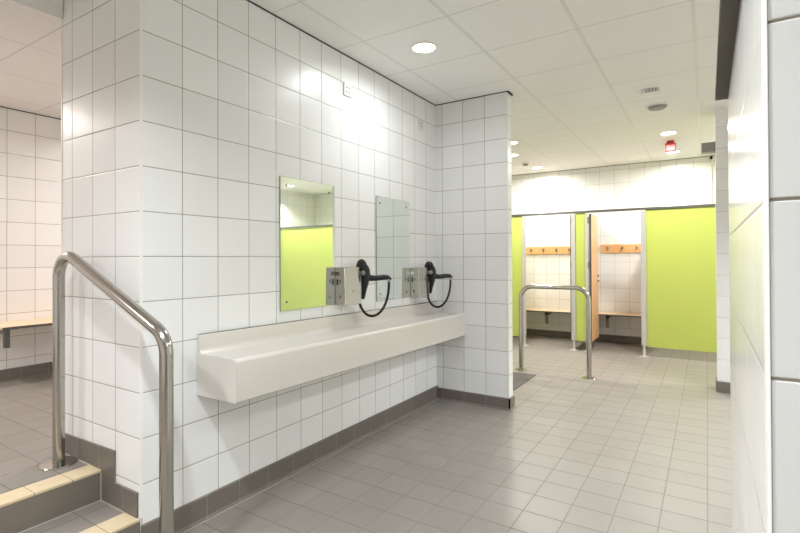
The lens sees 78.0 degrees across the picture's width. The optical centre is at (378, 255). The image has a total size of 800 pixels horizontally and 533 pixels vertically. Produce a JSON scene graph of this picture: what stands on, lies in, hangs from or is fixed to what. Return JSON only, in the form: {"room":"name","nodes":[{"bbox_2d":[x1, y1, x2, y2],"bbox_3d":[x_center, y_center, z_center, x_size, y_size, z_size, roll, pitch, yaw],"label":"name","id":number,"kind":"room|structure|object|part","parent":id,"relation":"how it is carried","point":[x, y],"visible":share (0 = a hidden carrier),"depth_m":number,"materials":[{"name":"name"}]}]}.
{"room":"changing room","nodes":[
{"label":"changing room","id":0,"kind":"room"},
{"bbox_2d":[0,107,60,369],"bbox_3d":[-3.453,0.000,3.317,0.100,2.580,6.289,-1,0,34],"label":"wall","id":1,"kind":"structure","parent":0,"point":[30,144],"depth_m":4.07,"materials":[{"name":"white tile"}]},
{"bbox_2d":[0,362,51,383],"bbox_3d":[-3.397,0.955,3.276,0.024,0.105,6.289,-1,0,34],"label":"baseboard","id":2,"kind":"structure","parent":1,"relation":"attached to","point":[42,369],"depth_m":4.04,"materials":[{"name":"grey tile"}]},
{"bbox_2d":[0,317,51,347],"bbox_3d":[-2.331,0.606,4.538,0.399,0.155,2.030,-1,0,34],"label":"bench","id":3,"kind":"object","parent":1,"relation":"attached to","point":[5,327],"visible":0.44,"depth_m":3.75,"materials":[{"name":"brown wood"}]},
{"bbox_3d":[-2.334,0.539,4.540,0.393,0.020,2.030,-1,0,34],"label":"seat","id":4,"kind":"part","parent":3,"relation":"part of","materials":[{"name":"brown wood"}]},
{"bbox_2d":[0,106,60,119],"bbox_3d":[-3.415,-1.187,3.297,0.004,0.006,6.289,-1,0,34],"label":"trim","id":5,"kind":"structure","parent":1,"relation":"attached to","point":[0,106],"depth_m":4.09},
{"bbox_2d":[0,0,61,118],"bbox_3d":[-2.614,-1.228,2.763,1.930,0.060,6.289,-1,0,34],"label":"ceiling","id":6,"kind":"structure","parent":0,"point":[30,39],"depth_m":3.03,"materials":[{"name":"tile"}]},
{"bbox_2d":[0,375,87,493],"bbox_3d":[-2.486,1.140,2.667,2.214,0.282,6.289,-1,0,34],"label":"floor","id":7,"kind":"structure","parent":0,"point":[26,404],"depth_m":2.76,"materials":[{"name":"grey tile"}]},
{"bbox_2d":[63,0,436,532],"bbox_3d":[-0.548,-0.042,3.483,0.710,2.640,2.789,-1,0,34],"label":"wall","id":8,"kind":"structure","parent":0,"point":[238,99],"depth_m":2.47,"materials":[{"name":"white tile"}]},
{"bbox_2d":[9,0,62,19],"bbox_3d":[-2.583,-1.290,1.064,0.008,0.160,3.497,-1,0,34],"label":"ceiling","id":9,"kind":"structure","parent":8,"relation":"attached to","point":[54,8],"depth_m":2.45,"materials":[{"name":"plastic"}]},
{"bbox_2d":[61,20,62,252],"bbox_3d":[-1.615,-0.105,2.518,0.012,2.198,0.003,-1,0,34],"label":"trim","id":10,"kind":"structure","parent":8,"relation":"attached to","point":[62,20],"depth_m":2.52,"materials":[{"name":"white plastic"}]},
{"bbox_2d":[19,453,123,532],"bbox_3d":[-2.336,1.055,0.886,0.601,0.144,3.491,-1,0,34],"label":"trim","id":11,"kind":"structure","parent":8,"relation":"attached to","point":[65,453],"depth_m":2.21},
{"bbox_2d":[65,433,137,517],"bbox_3d":[-1.325,1.007,2.316,0.696,0.251,0.010,-1,0,34],"label":"baseboard","id":12,"kind":"structure","parent":8,"relation":"attached to","point":[113,493],"depth_m":2.25,"materials":[{"name":"grey tile"}]},
{"bbox_2d":[139,0,142,518],"bbox_3d":[-1.024,-0.120,2.130,0.004,2.499,0.014,-1,0,34],"label":"trim","id":13,"kind":"structure","parent":8,"relation":"attached to","point":[140,1],"depth_m":2.13,"materials":[{"name":"white plastic"}]},
{"bbox_2d":[141,386,437,532],"bbox_3d":[-0.236,1.220,3.272,0.024,0.112,2.786,-1,0,34],"label":"baseboard","id":14,"kind":"structure","parent":8,"relation":"attached to","point":[189,515],"depth_m":2.79,"materials":[{"name":"grey tile"}]},
{"bbox_2d":[280,176,334,310],"bbox_3d":[-0.422,-0.068,3.021,0.010,0.775,0.492,-1,0,34],"label":"wall mirror","id":15,"kind":"object","parent":8,"relation":"attached to","point":[307,219],"visible":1,"depth_m":3.00,"materials":[{"name":"clear glass"}]},
{"bbox_2d":[197,301,465,403],"bbox_3d":[-0.055,0.537,3.320,0.281,0.312,2.508,-1,0,34],"label":"trough","id":16,"kind":"object","parent":8,"relation":"attached to","point":[234,366],"visible":1,"depth_m":2.73,"materials":[{"name":"white ceramic"}]},
{"bbox_2d":[343,82,351,97],"bbox_3d":[-0.209,-1.126,3.355,0.012,0.085,0.085,-1,0,34],"label":"wall socket","id":17,"kind":"object","parent":8,"relation":"attached to","point":[347,89],"visible":1,"depth_m":3.35,"materials":[{"name":"white plastic"}]},
{"bbox_2d":[335,259,391,316],"bbox_3d":[-0.110,0.224,3.341,0.416,0.400,0.147,0,-1,-37],"label":"hair dryer","id":18,"kind":"object","parent":8,"relation":"attached to","point":[350,288],"visible":1,"depth_m":3.27,"materials":[{"name":"silver metal"}]},
{"bbox_3d":[-0.026,0.300,3.379,0.231,0.248,0.020,0,0,-17],"label":"coiled cord","id":19,"kind":"part","parent":18,"relation":"part of","materials":[{"name":"black plastic"}]},
{"bbox_3d":[0.009,0.150,3.386,0.177,0.049,0.048,0,0,-16],"label":"handle","id":20,"kind":"part","parent":18,"relation":"part of","materials":[{"name":"black plastic"}]},
{"bbox_2d":[247,0,512,105],"bbox_3d":[0.054,-1.360,3.153,0.678,0.012,2.899,-1,0,34],"label":"trim","id":21,"kind":"structure","parent":8,"relation":"attached to","point":[508,92],"depth_m":3.45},
{"bbox_2d":[376,196,409,300],"bbox_3d":[0.123,-0.051,3.837,0.010,0.779,0.489,-1,0,34],"label":"wall mirror","id":22,"kind":"object","parent":8,"relation":"attached to","point":[392,215],"visible":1,"depth_m":3.83,"materials":[{"name":"clear glass"}]},
{"bbox_2d":[418,119,422,130],"bbox_3d":[0.363,-1.118,4.212,0.012,0.085,0.085,-1,0,34],"label":"wall socket","id":23,"kind":"object","parent":8,"relation":"attached to","point":[420,122],"visible":1,"depth_m":4.20,"materials":[{"name":"white plastic"}]},
{"bbox_2d":[410,261,452,307],"bbox_3d":[0.435,0.247,4.158,0.416,0.400,0.147,0,-1,-37],"label":"hair dryer","id":24,"kind":"object","parent":8,"relation":"attached to","point":[422,280],"visible":1,"depth_m":4.09,"materials":[{"name":"silver metal"}]},
{"bbox_3d":[0.519,0.323,4.196,0.231,0.248,0.020,0,0,-17],"label":"coiled cord","id":25,"kind":"part","parent":24,"relation":"part of","materials":[{"name":"black plastic"}]},
{"bbox_3d":[0.554,0.174,4.203,0.177,0.049,0.048,0,0,-16],"label":"handle","id":26,"kind":"part","parent":24,"relation":"part of","materials":[{"name":"black plastic"}]},
{"bbox_2d":[185,335,731,532],"bbox_3d":[0.921,1.318,2.864,7.860,0.100,10.600,-1,0,34],"label":"floor","id":27,"kind":"structure","parent":0,"point":[643,445],"depth_m":2.99,"materials":[{"name":"grey tile"}]},
{"bbox_2d":[0,465,139,532],"bbox_3d":[-2.166,1.125,0.777,0.417,0.282,3.500,-1,0,34],"label":"tiled steps","id":28,"kind":"structure","parent":27,"relation":"on","point":[26,507],"depth_m":2.10,"materials":[{"name":"tile"}]},
{"bbox_2d":[38,251,173,532],"bbox_3d":[-1.166,0.624,2.114,1.029,1.295,0.160,-1,0,34],"label":"handrail","id":29,"kind":"object","parent":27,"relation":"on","point":[58,461],"visible":1,"depth_m":2.09,"materials":[{"name":"silver metal"}]},
{"bbox_2d":[513,372,535,390],"bbox_3d":[1.002,1.281,5.239,1.100,0.006,0.840,-1,0,34],"label":"floor mat","id":30,"kind":"object","parent":27,"relation":"on","point":[519,379],"visible":0.24,"depth_m":5.12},
{"bbox_2d":[515,284,596,379],"bbox_3d":[1.903,0.800,5.349,0.855,0.962,0.140,-1,0,34],"label":"guard rail","id":31,"kind":"object","parent":27,"relation":"on","point":[584,291],"visible":1,"depth_m":5.24,"materials":[{"name":"silver metal"}]},
{"bbox_2d":[512,203,716,357],"bbox_3d":[4.093,0.333,6.346,6.228,1.892,1.055,-1,0,34],"label":"changing cubicles","id":32,"kind":"object","parent":27,"relation":"on","point":[678,243],"visible":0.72,"depth_m":6.14,"materials":[{"name":"green laminate"}]},
{"bbox_3d":[1.662,0.305,7.400,1.015,1.735,0.013,-1,0,34],"label":"panel","id":33,"kind":"part","parent":32,"relation":"part of","materials":[{"name":"green laminate"}]},
{"bbox_3d":[2.105,0.293,7.104,0.046,1.720,0.040,-1,0,34],"label":"post","id":34,"kind":"part","parent":32,"relation":"part of","materials":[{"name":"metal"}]},
{"bbox_3d":[2.666,0.288,6.729,0.056,1.720,0.040,-1,0,34],"label":"post","id":35,"kind":"part","parent":32,"relation":"part of","materials":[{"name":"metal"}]},
{"bbox_3d":[2.742,0.292,6.680,0.120,1.730,0.013,-1,0,34],"label":"panel","id":36,"kind":"part","parent":32,"relation":"part of","materials":[{"name":"green laminate"}]},
{"bbox_3d":[2.809,0.287,6.634,0.038,1.720,0.040,-1,0,34],"label":"post","id":37,"kind":"part","parent":32,"relation":"part of","materials":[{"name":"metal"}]},
{"bbox_3d":[3.000,0.300,6.849,0.020,1.725,0.510,-1,0,34],"label":"cubicle door","id":38,"kind":"part","parent":32,"relation":"part of","materials":[{"name":"brown wood"}]},
{"bbox_3d":[3.826,-0.598,5.959,6.228,0.032,0.044,-1,0,34],"label":"rail","id":39,"kind":"part","parent":32,"relation":"part of","materials":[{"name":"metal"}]},
{"bbox_3d":[3.371,0.282,6.260,0.057,1.720,0.040,-1,0,34],"label":"post","id":40,"kind":"part","parent":32,"relation":"part of","materials":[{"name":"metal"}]},
{"bbox_3d":[4.148,0.281,5.741,1.808,1.732,0.013,-1,0,34],"label":"panel","id":41,"kind":"part","parent":32,"relation":"part of","materials":[{"name":"green laminate"}]},
{"bbox_2d":[715,108,729,381],"bbox_3d":[3.383,-0.050,4.587,0.395,2.640,0.210,-1,0,34],"label":"wall pier","id":42,"kind":"object","parent":27,"relation":"on","point":[721,115],"visible":0.29,"depth_m":4.58,"materials":[{"name":"white tile"}]},
{"bbox_2d":[701,142,714,153],"bbox_3d":[3.155,-1.027,4.714,0.110,0.103,0.110,-1,0,34],"label":"wall box","id":43,"kind":"object","parent":42,"relation":"attached to","point":[709,147],"visible":0.97,"depth_m":4.68,"materials":[{"name":"plastic"}]},
{"bbox_2d":[716,377,730,393],"bbox_3d":[3.385,1.220,4.573,0.419,0.100,0.222,-1,0,34],"label":"baseboard","id":44,"kind":"object","parent":42,"relation":"attached to","point":[724,387],"visible":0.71,"depth_m":4.57,"materials":[{"name":"grey tile"}]},
{"bbox_2d":[435,92,512,397],"bbox_3d":[-0.269,-0.032,5.033,3.294,2.640,0.100,-1,0,34],"label":"wall","id":45,"kind":"structure","parent":0,"point":[471,134],"depth_m":4.24,"materials":[{"name":"white tile"}]},
{"bbox_2d":[437,387,509,410],"bbox_3d":[0.801,1.229,4.239,0.676,0.098,0.024,-1,0,34],"label":"baseboard","id":46,"kind":"structure","parent":45,"relation":"attached to","point":[501,403],"depth_m":4.23,"materials":[{"name":"grey tile"}]},
{"bbox_2d":[506,92,508,397],"bbox_3d":[1.071,-0.094,4.078,0.008,2.540,0.003,-1,0,34],"label":"trim","id":47,"kind":"structure","parent":45,"relation":"attached to","point":[506,92],"depth_m":4.08,"materials":[{"name":"white plastic"}]},
{"bbox_2d":[508,395,515,410],"bbox_3d":[1.117,1.227,4.103,0.024,0.098,0.124,-1,0,34],"label":"baseboard","id":48,"kind":"structure","parent":45,"relation":"attached to","point":[512,398],"depth_m":4.10,"materials":[{"name":"grey tile"}]},
{"bbox_2d":[250,0,727,174],"bbox_3d":[0.909,-1.422,2.884,7.860,0.100,10.600,-1,0,34],"label":"ceiling","id":49,"kind":"structure","parent":0,"point":[577,73],"depth_m":3.46,"materials":[{"name":"tile"}]},
{"bbox_2d":[411,42,436,53],"bbox_3d":[0.301,-1.363,3.238,0.172,0.006,0.172,-1,0,34],"label":"recessed light","id":50,"kind":"object","parent":49,"relation":"in","point":[421,47],"visible":1,"depth_m":3.23,"materials":[{"name":"white plastic"}]},
{"bbox_2d":[643,87,659,95],"bbox_3d":[2.251,-1.351,4.066,0.120,0.034,0.084,-1,0,34],"label":"ceiling sensor","id":51,"kind":"object","parent":49,"relation":"attached to","point":[652,91],"visible":1,"depth_m":4.04,"materials":[{"name":"white plastic"}]},
{"bbox_2d":[645,103,669,110],"bbox_3d":[2.551,-1.351,4.505,0.200,0.032,0.200,-1,0,34],"label":"ceiling vent","id":52,"kind":"object","parent":49,"relation":"in","point":[656,106],"visible":1,"depth_m":4.46,"materials":[{"name":"white plastic"}]},
{"bbox_2d":[660,131,676,134],"bbox_3d":[3.228,-1.359,5.484,0.172,0.006,0.172,-1,0,34],"label":"recessed light","id":53,"kind":"object","parent":49,"relation":"in","point":[667,132],"visible":1,"depth_m":5.48,"materials":[{"name":"white plastic"}]},
{"bbox_2d":[661,132,675,134],"bbox_3d":[3.228,-1.360,5.484,0.144,0.004,0.144,0,0,11],"label":"diffuser","id":54,"kind":"object","parent":53,"relation":"attached to","point":[663,133],"depth_m":5.49,"materials":[{"name":"white plastic"}]},
{"bbox_2d":[665,140,675,152],"bbox_3d":[3.474,-1.299,5.859,0.107,0.124,0.102,-1,0,34],"label":"fire alarm","id":55,"kind":"object","parent":49,"relation":"attached to","point":[670,146],"visible":1,"depth_m":5.82,"materials":[{"name":"red plastic"}]},
{"bbox_2d":[512,156,715,336],"bbox_3d":[3.829,-0.033,7.241,7.860,2.640,0.100,-1,0,34],"label":"wall","id":56,"kind":"structure","parent":0,"point":[677,182],"depth_m":7.45,"materials":[{"name":"white tile"}]},
{"bbox_2d":[526,246,569,253],"bbox_3d":[2.741,-0.083,7.855,0.810,0.122,0.086,-1,0,34],"label":"board","id":57,"kind":"object","parent":56,"relation":"attached to","point":[555,249],"visible":0.94,"depth_m":7.88,"materials":[{"name":"brown wood"}]},
{"bbox_2d":[526,307,570,323],"bbox_3d":[2.450,0.949,7.852,1.774,0.197,0.401,-1,0,34],"label":"bench","id":58,"kind":"object","parent":56,"relation":"attached to","point":[547,311],"visible":0.42,"depth_m":7.60,"materials":[{"name":"brown wood"}]},
{"bbox_3d":[2.451,0.861,7.854,1.774,0.022,0.397,-1,0,34],"label":"seat","id":59,"kind":"part","parent":58,"relation":"part of","materials":[{"name":"brown wood"}]},
{"bbox_2d":[527,329,641,343],"bbox_3d":[3.800,1.237,7.181,7.660,0.100,0.024,-1,0,34],"label":"baseboard","id":60,"kind":"structure","parent":56,"relation":"attached to","point":[537,332],"depth_m":7.48,"materials":[{"name":"grey tile"}]},
{"bbox_2d":[512,155,714,175],"bbox_3d":[3.794,-1.350,7.207,7.660,0.006,0.005,-1,0,34],"label":"trim","id":61,"kind":"structure","parent":56,"relation":"attached to","point":[713,155],"depth_m":7.38,"materials":[{"name":"metal"}]},
{"bbox_2d":[599,311,640,327],"bbox_3d":[3.538,0.939,7.126,0.806,0.197,0.401,-1,0,34],"label":"bench","id":62,"kind":"object","parent":56,"relation":"attached to","point":[608,315],"visible":0.66,"depth_m":7.08,"materials":[{"name":"brown wood"}]},
{"bbox_3d":[3.539,0.851,7.129,0.806,0.022,0.397,-1,0,34],"label":"seat","id":63,"kind":"part","parent":62,"relation":"part of","materials":[{"name":"brown wood"}]},
{"bbox_2d":[601,244,640,252],"bbox_3d":[3.621,-0.105,7.269,0.635,0.125,0.086,-1,0,34],"label":"board","id":64,"kind":"object","parent":56,"relation":"attached to","point":[614,248],"visible":0.96,"depth_m":7.30,"materials":[{"name":"brown wood"}]},
{"bbox_2d":[710,156,712,203],"bbox_3d":[4.533,-0.536,6.699,0.028,1.633,0.024,-1,0,34],"label":"cable conduit","id":65,"kind":"object","parent":56,"relation":"attached to","point":[711,157],"visible":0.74,"depth_m":6.70,"materials":[{"name":"white plastic"}]},
{"bbox_2d":[728,0,765,532],"bbox_3d":[0.789,0.393,0.971,0.120,1.725,1.103,-1,0,34],"label":"wall partition","id":66,"kind":"structure","parent":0,"point":[746,277],"depth_m":0.81,"materials":[{"name":"white tile"}]},
{"bbox_2d":[715,0,740,100],"bbox_3d":[0.779,-0.481,0.969,0.181,0.022,1.131,-1,0,34],"label":"trim","id":67,"kind":"structure","parent":66,"relation":"on","point":[728,9],"depth_m":1.09,"materials":[{"name":"grey metal"}]},
{"bbox_2d":[761,0,771,532],"bbox_3d":[0.440,0.391,0.554,0.003,1.725,0.032,-1,0,34],"label":"trim","id":68,"kind":"structure","parent":66,"relation":"attached to","point":[764,53],"depth_m":0.55,"materials":[{"name":"white plastic"}]},
{"bbox_2d":[767,15,799,382],"bbox_3d":[0.484,0.391,0.511,0.117,1.725,0.002,-1,0,34],"label":"tile grout","id":69,"kind":"structure","parent":66,"relation":"attached to","point":[795,16],"depth_m":0.54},
{"bbox_2d":[767,0,799,532],"bbox_3d":[0.483,0.322,0.510,0.117,1.588,0.004,-1,0,34],"label":"tiles","id":70,"kind":"structure","parent":69,"relation":"attached to","point":[783,37],"depth_m":0.54,"materials":[{"name":"white tile"}]}
]}

